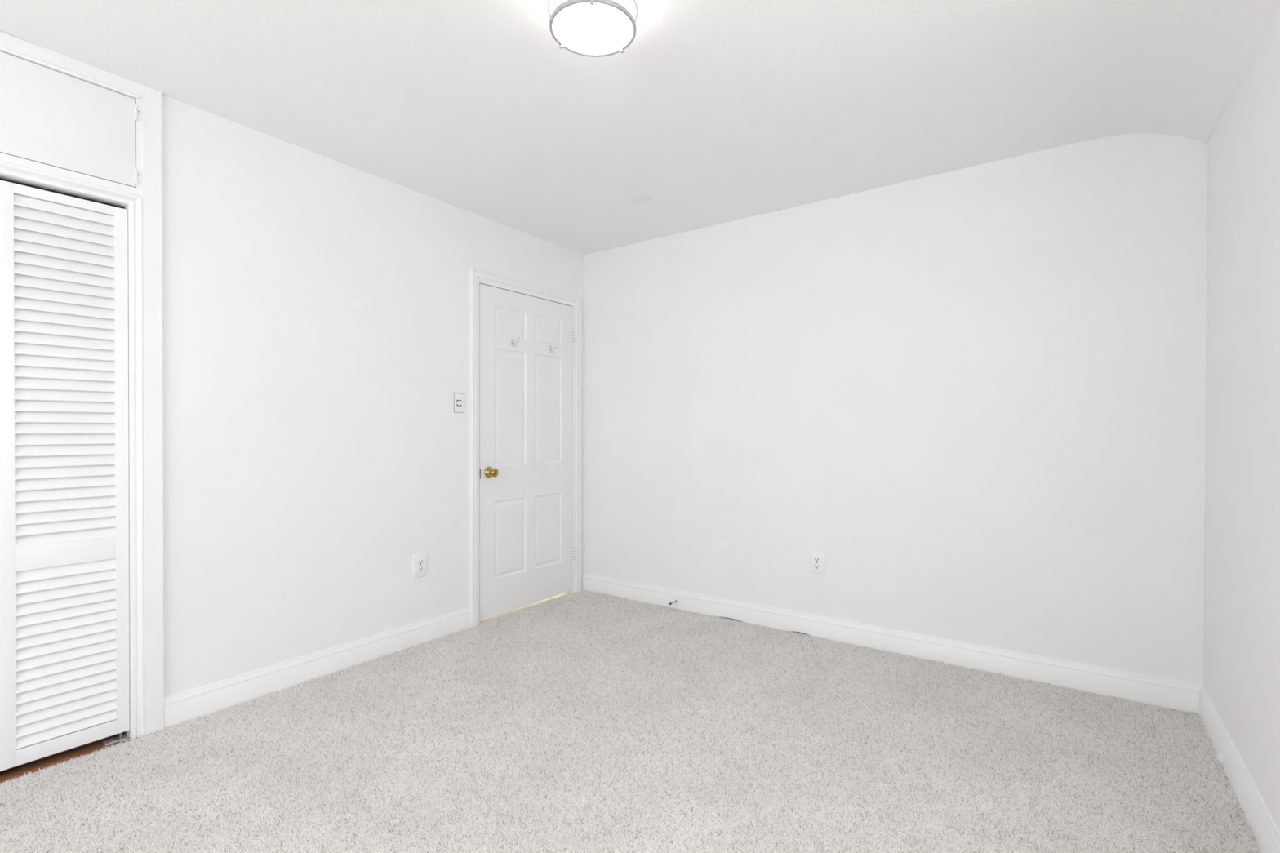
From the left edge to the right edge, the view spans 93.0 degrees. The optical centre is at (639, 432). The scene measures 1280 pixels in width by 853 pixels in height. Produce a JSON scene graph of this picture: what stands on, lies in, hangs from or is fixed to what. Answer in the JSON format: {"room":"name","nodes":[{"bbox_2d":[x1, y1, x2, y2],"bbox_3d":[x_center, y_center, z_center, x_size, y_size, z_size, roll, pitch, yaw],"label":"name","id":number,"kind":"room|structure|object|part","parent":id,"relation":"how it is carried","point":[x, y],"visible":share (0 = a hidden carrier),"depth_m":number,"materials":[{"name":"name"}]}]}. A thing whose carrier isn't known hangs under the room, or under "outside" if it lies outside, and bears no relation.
{"room":"empty bedroom","nodes":[
{"label":"empty bedroom","id":0,"kind":"room"},
{"bbox_2d":[0,177,124,208],"bbox_3d":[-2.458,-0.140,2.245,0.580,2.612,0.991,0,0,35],"label":"door track","id":1,"kind":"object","parent":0,"point":[1,179],"depth_m":2.24,"materials":[{"name":"metal"}]},
{"bbox_2d":[0,591,571,783],"bbox_3d":[-0.905,1.191,1.776,4.671,0.059,5.720,0,0,35],"label":"floor","id":2,"kind":"structure","parent":0,"point":[15,772],"depth_m":2.18,"materials":[{"name":"brown wood"}]},
{"bbox_2d":[102,730,130,745],"bbox_3d":[-1.970,1.143,2.288,0.071,0.033,0.069,0,0,35],"label":"pivot bracket","id":3,"kind":"object","parent":2,"relation":"on","point":[122,737],"visible":0.84,"depth_m":2.29,"materials":[{"name":"metal"}]},
{"bbox_2d":[0,589,1261,852],"bbox_3d":[-0.545,1.166,1.348,3.344,0.003,5.197,0,0,35],"label":"carpet","id":4,"kind":"object","parent":2,"relation":"on","point":[582,722],"visible":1,"depth_m":2.14,"materials":[{"name":"grey carpet"}]},
{"bbox_2d":[1216,753,1222,762],"bbox_3d":[2.029,1.137,2.126,0.013,0.016,0.038,0,0,35],"label":"clip","id":5,"kind":"object","parent":4,"relation":"on","point":[1219,757],"visible":1,"depth_m":2.12,"materials":[{"name":"white plastic"}]},
{"bbox_2d":[134,94,583,697],"bbox_3d":[-1.960,-0.145,2.342,0.120,2.640,5.440,0,0,35],"label":"wall","id":6,"kind":"structure","parent":0,"point":[316,308],"depth_m":2.82,"materials":[{"name":"paint"}]},
{"bbox_2d":[0,180,129,771],"bbox_3d":[-2.043,0.143,2.162,0.029,1.968,0.345,0,0,35],"label":"door","id":7,"kind":"structure","parent":6,"relation":"in","point":[64,679],"depth_m":2.15,"materials":[{"name":"paint"}]},
{"bbox_3d":[-2.040,-0.826,2.158,0.028,0.030,0.265,0,0,35],"label":"rail","id":8,"kind":"part","parent":7,"relation":"part of","materials":[{"name":"paint"}]},
{"bbox_3d":[-2.041,-0.210,2.161,0.029,1.196,0.273,0,0,35],"label":"louver panel","id":9,"kind":"part","parent":7,"relation":"part of","materials":[{"name":"paint"}]},
{"bbox_3d":[-2.042,0.425,2.166,0.028,0.086,0.265,0,0,35],"label":"rail","id":10,"kind":"part","parent":7,"relation":"part of","materials":[{"name":"paint"}]},
{"bbox_3d":[-2.043,0.770,2.168,0.029,0.600,0.273,0,0,35],"label":"louver panel","id":11,"kind":"part","parent":7,"relation":"part of","materials":[{"name":"paint"}]},
{"bbox_3d":[-2.044,1.100,2.170,0.028,0.054,0.265,0,0,35],"label":"rail","id":12,"kind":"part","parent":7,"relation":"part of","materials":[{"name":"paint"}]},
{"bbox_2d":[0,51,140,187],"bbox_3d":[-2.110,-1.092,2.005,0.027,0.330,0.734,0,0,35],"label":"door","id":13,"kind":"structure","parent":6,"relation":"in","point":[49,117],"depth_m":2.13,"materials":[{"name":"paint"}]},
{"bbox_2d":[0,31,164,739],"bbox_3d":[-2.136,-0.078,2.017,0.079,2.485,0.886,0,0,35],"label":"trim","id":14,"kind":"structure","parent":6,"relation":"attached to","point":[143,202],"depth_m":2.31,"materials":[{"name":"paint"}]},
{"bbox_2d":[163,606,471,728],"bbox_3d":[-1.433,1.097,2.984,0.014,0.129,1.496,0,0,35],"label":"baseboard","id":15,"kind":"structure","parent":6,"relation":"attached to","point":[191,704],"depth_m":2.80,"materials":[{"name":"paint"}]},
{"bbox_2d":[413,552,426,578],"bbox_3d":[-1.199,0.723,3.317,0.009,0.129,0.087,0,0,35],"label":"wall outlet","id":16,"kind":"object","parent":6,"relation":"attached to","point":[420,560],"visible":1,"depth_m":3.31,"materials":[{"name":"white plastic"}]},
{"bbox_2d":[417,566,423,572],"bbox_3d":[-1.197,0.743,3.315,0.003,0.028,0.034,0,0,35],"label":"receptacle","id":17,"kind":"object","parent":16,"relation":"attached to","point":[420,569],"depth_m":3.31,"materials":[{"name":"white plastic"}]},
{"bbox_2d":[417,559,423,564],"bbox_3d":[-1.197,0.704,3.315,0.003,0.028,0.034,0,0,35],"label":"receptacle","id":18,"kind":"object","parent":16,"relation":"attached to","point":[420,562],"depth_m":3.31,"materials":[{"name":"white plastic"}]},
{"bbox_2d":[453,392,464,413],"bbox_3d":[-1.045,-0.174,3.522,0.015,0.113,0.073,0,0,35],"label":"light switch","id":19,"kind":"object","parent":6,"relation":"attached to","point":[459,398],"visible":1,"depth_m":3.52,"materials":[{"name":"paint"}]},
{"bbox_2d":[469,267,581,626],"bbox_3d":[-0.763,0.087,4.020,0.142,2.125,0.983,0,0,35],"label":"trim","id":20,"kind":"structure","parent":6,"relation":"attached to","point":[477,277],"depth_m":3.75,"materials":[{"name":"paint"}]},
{"bbox_2d":[480,284,574,622],"bbox_3d":[-0.709,0.119,3.988,0.103,2.037,0.845,0,0,35],"label":"door","id":21,"kind":"structure","parent":6,"relation":"in","point":[526,551],"depth_m":3.96,"materials":[{"name":"paint"}]},
{"bbox_3d":[-0.912,0.241,3.704,0.030,0.069,0.069,0,0,35],"label":"knob","id":22,"kind":"part","parent":21,"relation":"part of","materials":[{"name":"gold metal"}]},
{"bbox_2d":[0,0,1279,254],"bbox_3d":[-0.541,-1.343,1.333,3.591,0.387,5.440,0,0,35],"label":"ceiling","id":23,"kind":"structure","parent":0,"point":[715,112],"depth_m":2.28,"materials":[{"name":"paint"}]},
{"bbox_2d":[547,0,637,57],"bbox_3d":[-0.143,-1.275,1.851,0.273,0.116,0.273,0,0,35],"label":"ceiling light","id":24,"kind":"object","parent":23,"relation":"attached to","point":[586,28],"visible":1,"depth_m":1.82,"materials":[{"name":"white glass"}]},
{"bbox_2d":[630,195,652,203],"bbox_3d":[0.007,-1.306,3.393,0.120,0.003,0.120,0,0,35],"label":"cover plate","id":25,"kind":"object","parent":23,"relation":"attached to","point":[637,198],"visible":1,"depth_m":3.38,"materials":[{"name":"paint"}]},
{"bbox_2d":[583,133,1207,685],"bbox_3d":[1.040,-0.165,3.478,3.471,2.606,0.123,0,0,35],"label":"wall","id":26,"kind":"structure","parent":0,"point":[978,392],"depth_m":3.08,"materials":[{"name":"paint"}]},
{"bbox_2d":[809,551,824,574],"bbox_3d":[1.000,0.734,3.433,0.084,0.125,0.009,0,0,35],"label":"wall outlet","id":27,"kind":"object","parent":26,"relation":"attached to","point":[816,558],"visible":1,"depth_m":3.43,"materials":[{"name":"white plastic"}]},
{"bbox_2d":[813,564,819,568],"bbox_3d":[0.999,0.754,3.431,0.034,0.028,0.003,0,0,35],"label":"receptacle","id":28,"kind":"object","parent":27,"relation":"attached to","point":[815,566],"depth_m":3.43,"materials":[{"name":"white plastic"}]},
{"bbox_2d":[813,556,819,562],"bbox_3d":[0.999,0.715,3.431,0.034,0.028,0.003,0,0,35],"label":"receptacle","id":29,"kind":"object","parent":27,"relation":"attached to","point":[816,559],"depth_m":3.43,"materials":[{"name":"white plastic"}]},
{"bbox_2d":[582,573,1201,715],"bbox_3d":[0.985,1.095,3.516,3.351,0.123,0.134,0,0,35],"label":"baseboard","id":30,"kind":"structure","parent":26,"relation":"attached to","point":[1154,691],"depth_m":3.08,"materials":[{"name":"paint"}]},
{"bbox_2d":[1203,5,1279,831],"bbox_3d":[0.840,-0.127,0.291,0.120,2.640,5.320,0,0,35],"label":"wall","id":31,"kind":"structure","parent":0,"point":[1242,608],"depth_m":1.92,"materials":[{"name":"paint"}]},
{"bbox_2d":[1198,685,1279,852],"bbox_3d":[0.818,1.118,0.387,0.014,0.129,5.200,0,0,35],"label":"baseboard","id":32,"kind":"structure","parent":31,"relation":"attached to","point":[1265,831],"depth_m":1.90,"materials":[{"name":"paint"}]}
]}

